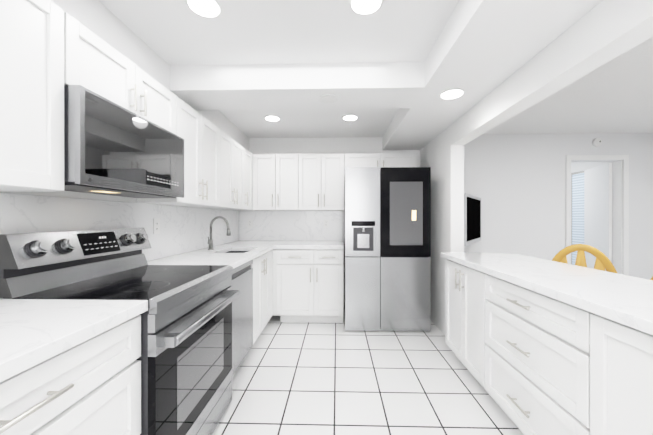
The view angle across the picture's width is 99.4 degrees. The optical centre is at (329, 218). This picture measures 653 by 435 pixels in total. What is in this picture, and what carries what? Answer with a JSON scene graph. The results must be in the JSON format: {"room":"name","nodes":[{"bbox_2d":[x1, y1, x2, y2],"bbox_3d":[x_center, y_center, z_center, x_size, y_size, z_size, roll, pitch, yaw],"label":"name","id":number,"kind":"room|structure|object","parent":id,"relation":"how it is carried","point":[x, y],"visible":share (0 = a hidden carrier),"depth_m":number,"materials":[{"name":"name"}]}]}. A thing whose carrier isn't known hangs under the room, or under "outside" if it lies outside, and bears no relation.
{"room":"kitchen","nodes":[
{"label":"kitchen","id":0,"kind":"room"},
{"bbox_2d":[0,191,236,298],"bbox_3d":[-1.406,-0.088,1.135,0.150,2.620,5.700,0,0,1],"label":"wall","id":1,"kind":"structure","parent":0,"point":[71,194],"depth_m":1.49,"materials":[{"name":"white paint"}]},
{"bbox_2d":[0,0,71,191],"bbox_3d":[-1.201,-0.468,0.712,0.278,0.720,0.787,0,0,1],"label":"upper cabinet","id":2,"kind":"object","parent":1,"relation":"attached to","point":[49,49],"depth_m":1.00,"materials":[{"name":"white wood"}]},
{"bbox_2d":[72,17,179,136],"bbox_3d":[-1.181,-0.684,1.489,0.278,0.290,0.760,0,0,1],"label":"upper cabinet","id":3,"kind":"object","parent":1,"relation":"attached to","point":[97,66],"depth_m":1.39,"materials":[{"name":"white wood"}]},
{"bbox_2d":[64,85,183,197],"bbox_3d":[-1.149,-0.335,1.488,0.326,0.399,0.758,0,0,1],"label":"over-the-range microwave","id":4,"kind":"object","parent":3,"relation":"attached to","point":[111,148],"visible":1,"depth_m":1.30,"materials":[{"name":"silver metal"}]},
{"bbox_2d":[137,99,223,207],"bbox_3d":[-1.161,-0.470,2.238,0.278,0.720,0.731,0,0,1],"label":"upper cabinet","id":5,"kind":"object","parent":1,"relation":"attached to","point":[203,141],"depth_m":2.18,"materials":[{"name":"white wood"}]},
{"bbox_2d":[212,133,243,210],"bbox_3d":[-1.145,-0.471,2.883,0.278,0.720,0.787,0,0,1],"label":"upper cabinet","id":6,"kind":"object","parent":1,"relation":"attached to","point":[233,151],"depth_m":2.89,"materials":[{"name":"white wood"}]},
{"bbox_2d":[244,148,255,210],"bbox_3d":[-1.104,-0.472,3.370,0.335,0.720,0.416,0,0,1],"label":"upper cabinet","id":7,"kind":"object","parent":1,"relation":"attached to","point":[249,158],"depth_m":3.46,"materials":[{"name":"white wood"}]},
{"bbox_2d":[99,0,458,137],"bbox_3d":[-0.088,-1.253,1.024,2.490,0.290,5.550,0,0,1],"label":"ceiling","id":8,"kind":"structure","parent":0,"point":[180,32],"depth_m":1.70,"materials":[{"name":"white paint"}]},
{"bbox_2d":[51,0,248,150],"bbox_3d":[-1.258,-0.970,1.055,0.150,0.277,5.550,0,0,1],"label":"ceiling soffit","id":9,"kind":"structure","parent":8,"relation":"attached to","point":[98,18],"depth_m":1.61,"materials":[{"name":"white paint"}]},
{"bbox_2d":[185,0,221,18],"bbox_3d":[-0.653,-1.105,1.439,0.176,0.007,0.176,0,0,1],"label":"recessed light","id":10,"kind":"object","parent":8,"relation":"in","point":[211,9],"visible":1,"depth_m":1.45,"materials":[{"name":"white plastic"}]},
{"bbox_2d":[264,115,279,121],"bbox_3d":[-0.634,-1.107,3.064,0.176,0.007,0.176,0,0,1],"label":"recessed light","id":11,"kind":"object","parent":8,"relation":"in","point":[272,118],"visible":1,"depth_m":3.05,"materials":[{"name":"white plastic"}]},
{"bbox_2d":[170,62,424,109],"bbox_3d":[-0.258,-1.019,1.429,1.830,0.180,1.850,0,0,1],"label":"cross beam","id":12,"kind":"structure","parent":8,"relation":"attached to","point":[303,86],"depth_m":2.00,"materials":[{"name":"white paint"}]},
{"bbox_2d":[342,115,357,120],"bbox_3d":[0.224,-1.107,3.042,0.176,0.007,0.176,0,0,1],"label":"recessed light","id":13,"kind":"object","parent":8,"relation":"in","point":[350,117],"visible":1,"depth_m":3.02,"materials":[{"name":"white plastic"}]},
{"bbox_2d":[349,0,383,15],"bbox_3d":[0.187,-1.105,1.418,0.176,0.007,0.176,0,0,1],"label":"recessed light","id":14,"kind":"object","parent":8,"relation":"in","point":[364,7],"visible":1,"depth_m":1.44,"materials":[{"name":"white plastic"}]},
{"bbox_2d":[212,308,523,434],"bbox_3d":[1.702,1.270,2.382,6.400,0.100,8.750,0,0,1],"label":"floor","id":15,"kind":"structure","parent":0,"point":[307,378],"depth_m":2.00,"materials":[{"name":"tile"}]},
{"bbox_2d":[0,315,140,434],"bbox_3d":[-1.030,0.785,0.662,0.622,0.874,0.781,0,0,1],"label":"base cabinet","id":16,"kind":"object","parent":15,"relation":"on","point":[91,386],"depth_m":0.81,"materials":[{"name":"white wood"}]},
{"bbox_2d":[0,228,239,434],"bbox_3d":[-0.946,0.640,1.437,0.730,1.162,0.765,0,0,1],"label":"range","id":17,"kind":"object","parent":15,"relation":"on","point":[185,358],"visible":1,"depth_m":1.27,"materials":[{"name":"grey metal"}]},
{"bbox_2d":[230,259,252,375],"bbox_3d":[-0.978,0.786,2.132,0.595,0.868,0.602,0,0,1],"label":"dishwasher","id":18,"kind":"object","parent":15,"relation":"on","point":[242,315],"visible":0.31,"depth_m":2.16,"materials":[{"name":"grey metal"}]},
{"bbox_2d":[253,269,271,343],"bbox_3d":[-0.976,0.892,2.738,0.622,0.655,0.596,0,0,1],"label":"base cabinet","id":19,"kind":"object","parent":15,"relation":"on","point":[262,278],"depth_m":2.70,"materials":[{"name":"white wood"}]},
{"bbox_2d":[251,249,275,315],"bbox_3d":[-0.937,0.781,3.504,0.661,0.874,0.638,0,0,1],"label":"base cabinet","id":20,"kind":"object","parent":15,"relation":"on","point":[267,260],"depth_m":3.11,"materials":[{"name":"white wood"}]},
{"bbox_2d":[0,192,275,381],"bbox_3d":[-0.987,0.119,1.589,0.660,0.452,4.468,0,0,1],"label":"countertop","id":21,"kind":"structure","parent":20,"relation":"on","point":[33,332],"depth_m":1.35,"materials":[{"name":"white stone"}]},
{"bbox_2d":[153,219,159,233],"bbox_3d":[-1.295,0.055,2.073,0.006,0.114,0.070,0,0,1],"label":"outlet","id":22,"kind":"object","parent":21,"relation":"attached to","point":[156,226],"visible":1,"depth_m":2.07,"materials":[{"name":"white plastic"}]},
{"bbox_2d":[208,216,230,249],"bbox_3d":[-1.078,0.138,2.678,0.227,0.329,0.110,0,0,1],"label":"gooseneck faucet","id":23,"kind":"object","parent":21,"relation":"on","point":[210,243],"visible":1,"depth_m":2.69,"materials":[{"name":"grey metal"}]},
{"bbox_2d":[225,251,247,252],"bbox_3d":[-0.910,0.444,2.709,0.324,0.199,0.494,0,0,1],"label":"sink basin","id":24,"kind":"object","parent":21,"relation":"in","point":[236,252],"depth_m":2.95,"materials":[{"name":"silver metal"}]},
{"bbox_2d":[276,249,319,321],"bbox_3d":[-0.380,0.781,3.490,0.530,0.874,0.638,0,0,1],"label":"base cabinet","id":25,"kind":"object","parent":15,"relation":"on","point":[297,270],"depth_m":3.18,"materials":[{"name":"white wood"}]},
{"bbox_2d":[276,211,343,248],"bbox_3d":[-0.221,0.116,3.460,0.776,0.452,0.688,0,0,1],"label":"countertop","id":26,"kind":"structure","parent":25,"relation":"on","point":[294,229],"depth_m":3.80,"materials":[{"name":"white stone"}]},
{"bbox_2d":[320,249,342,322],"bbox_3d":[-0.033,0.781,3.481,0.394,0.874,0.638,0,0,1],"label":"base cabinet","id":27,"kind":"object","parent":15,"relation":"on","point":[331,260],"depth_m":3.17,"materials":[{"name":"white wood"}]},
{"bbox_2d":[344,167,430,331],"bbox_3d":[0.633,0.331,3.348,0.912,1.775,0.812,0,0,1],"label":"refrigerator","id":28,"kind":"object","parent":15,"relation":"on","point":[387,248],"visible":1,"depth_m":2.97,"materials":[{"name":"grey metal"}]},
{"bbox_2d":[445,259,476,379],"bbox_3d":[1.311,0.783,2.136,0.580,0.874,0.662,0,0,1],"label":"base cabinet","id":29,"kind":"object","parent":15,"relation":"on","point":[460,280],"depth_m":2.13,"materials":[{"name":"white wood"}]},
{"bbox_2d":[441,252,652,334],"bbox_3d":[1.274,0.326,0.894,0.630,0.040,3.195,0,0,1],"label":"countertop","id":30,"kind":"structure","parent":29,"relation":"on","point":[626,300],"depth_m":1.32,"materials":[{"name":"white stone"}]},
{"bbox_2d":[477,270,580,434],"bbox_3d":[1.292,0.784,1.430,0.580,0.874,0.868,0,0,1],"label":"base cabinet","id":31,"kind":"object","parent":15,"relation":"on","point":[534,363],"depth_m":1.39,"materials":[{"name":"white wood"}]},
{"bbox_2d":[552,244,616,272],"bbox_3d":[2.022,0.704,2.250,0.605,1.037,0.606,0,0,1],"label":"dining chair","id":32,"kind":"object","parent":15,"relation":"on","point":[602,262],"visible":0.27,"depth_m":2.04,"materials":[{"name":"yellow wood"}]},
{"bbox_2d":[581,309,652,434],"bbox_3d":[1.272,0.785,0.656,0.580,0.874,0.799,0,0,1],"label":"base cabinet","id":33,"kind":"object","parent":15,"relation":"on","point":[617,358],"depth_m":0.97,"materials":[{"name":"white wood"}]},
{"bbox_2d":[249,133,652,307],"bbox_3d":[1.739,-0.092,3.815,6.300,2.620,0.120,0,0,1],"label":"wall","id":34,"kind":"structure","parent":0,"point":[516,183],"depth_m":3.73,"materials":[{"name":"white paint"}]},
{"bbox_2d":[256,154,303,210],"bbox_3d":[-0.673,-0.472,3.651,0.665,0.720,0.327,0,0,1],"label":"upper cabinet","id":35,"kind":"object","parent":34,"relation":"attached to","point":[279,177],"depth_m":3.55,"materials":[{"name":"white wood"}]},
{"bbox_2d":[304,154,343,210],"bbox_3d":[-0.132,-0.472,3.667,0.644,0.720,0.268,0,0,1],"label":"upper cabinet","id":36,"kind":"object","parent":34,"relation":"attached to","point":[323,173],"depth_m":3.54,"materials":[{"name":"white wood"}]},
{"bbox_2d":[344,153,415,176],"bbox_3d":[0.643,-0.702,3.646,0.903,0.260,0.268,0,0,1],"label":"upper cabinet","id":37,"kind":"object","parent":34,"relation":"attached to","point":[351,160],"depth_m":3.52,"materials":[{"name":"white wood"}]},
{"bbox_2d":[592,138,601,146],"bbox_3d":[3.567,-1.017,3.692,0.120,0.120,0.028,0,0,1],"label":"smoke detector","id":38,"kind":"object","parent":34,"relation":"attached to","point":[596,142],"visible":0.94,"depth_m":3.68,"materials":[{"name":"white plastic"}]},
{"bbox_2d":[566,155,628,275],"bbox_3d":[3.667,0.184,4.068,0.991,2.064,0.759,0,0,1],"label":"door frame","id":39,"kind":"structure","parent":34,"relation":"attached to","point":[598,207],"depth_m":3.82,"materials":[{"name":"white wood"}]},
{"bbox_2d":[382,0,602,149],"bbox_3d":[0.901,-1.018,0.999,0.510,0.180,5.550,0,0,1],"label":"ceiling","id":40,"kind":"structure","parent":0,"point":[480,50],"depth_m":1.58,"materials":[{"name":"white paint"}]},
{"bbox_2d":[439,88,464,99],"bbox_3d":[0.909,-0.926,2.061,0.176,0.007,0.176,0,0,1],"label":"recessed light","id":41,"kind":"object","parent":40,"relation":"in","point":[454,93],"visible":1,"depth_m":2.04,"materials":[{"name":"white plastic"}]},
{"bbox_2d":[420,0,652,334],"bbox_3d":[1.221,-0.088,0.992,0.130,2.620,5.550,0,0,1],"label":"wall","id":42,"kind":"structure","parent":0,"point":[603,32],"depth_m":1.78,"materials":[{"name":"white paint"}]},
{"bbox_2d":[484,36,652,133],"bbox_3d":[2.975,-1.268,0.945,3.380,0.260,5.550,0,0,1],"label":"ceiling","id":43,"kind":"structure","parent":0,"point":[614,95],"depth_m":2.78,"materials":[{"name":"white paint"}]},
{"bbox_2d":[571,162,612,263],"bbox_3d":[3.058,-0.094,5.281,2.780,2.620,2.880,0,0,1],"label":"wall","id":44,"kind":"structure","parent":0,"point":[578,166],"depth_m":4.60,"materials":[{"name":"white paint"}]},
{"bbox_3d":[1.479,0.009,3.253,0.267,0.260,0.244,0,0,1],"label":"mount","id":45,"kind":"object","parent":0,"visible":0},
{"bbox_2d":[464,193,480,245],"bbox_3d":[1.646,0.009,3.250,0.095,0.550,0.930,0,0,37],"label":"tv","id":46,"kind":"object","parent":45,"relation":"attached to","point":[472,219],"visible":0.83,"depth_m":3.10,"materials":[{"name":"black metal"}]},
{"label":"outside","id":47,"kind":"structure","parent":0,"visible":0},
{"bbox_2d":[571,171,583,264],"bbox_3d":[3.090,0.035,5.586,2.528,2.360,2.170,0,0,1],"label":"window blind","id":48,"kind":"structure","parent":47,"point":[577,207],"depth_m":4.84,"materials":[{"name":"white plastic"}]}
]}

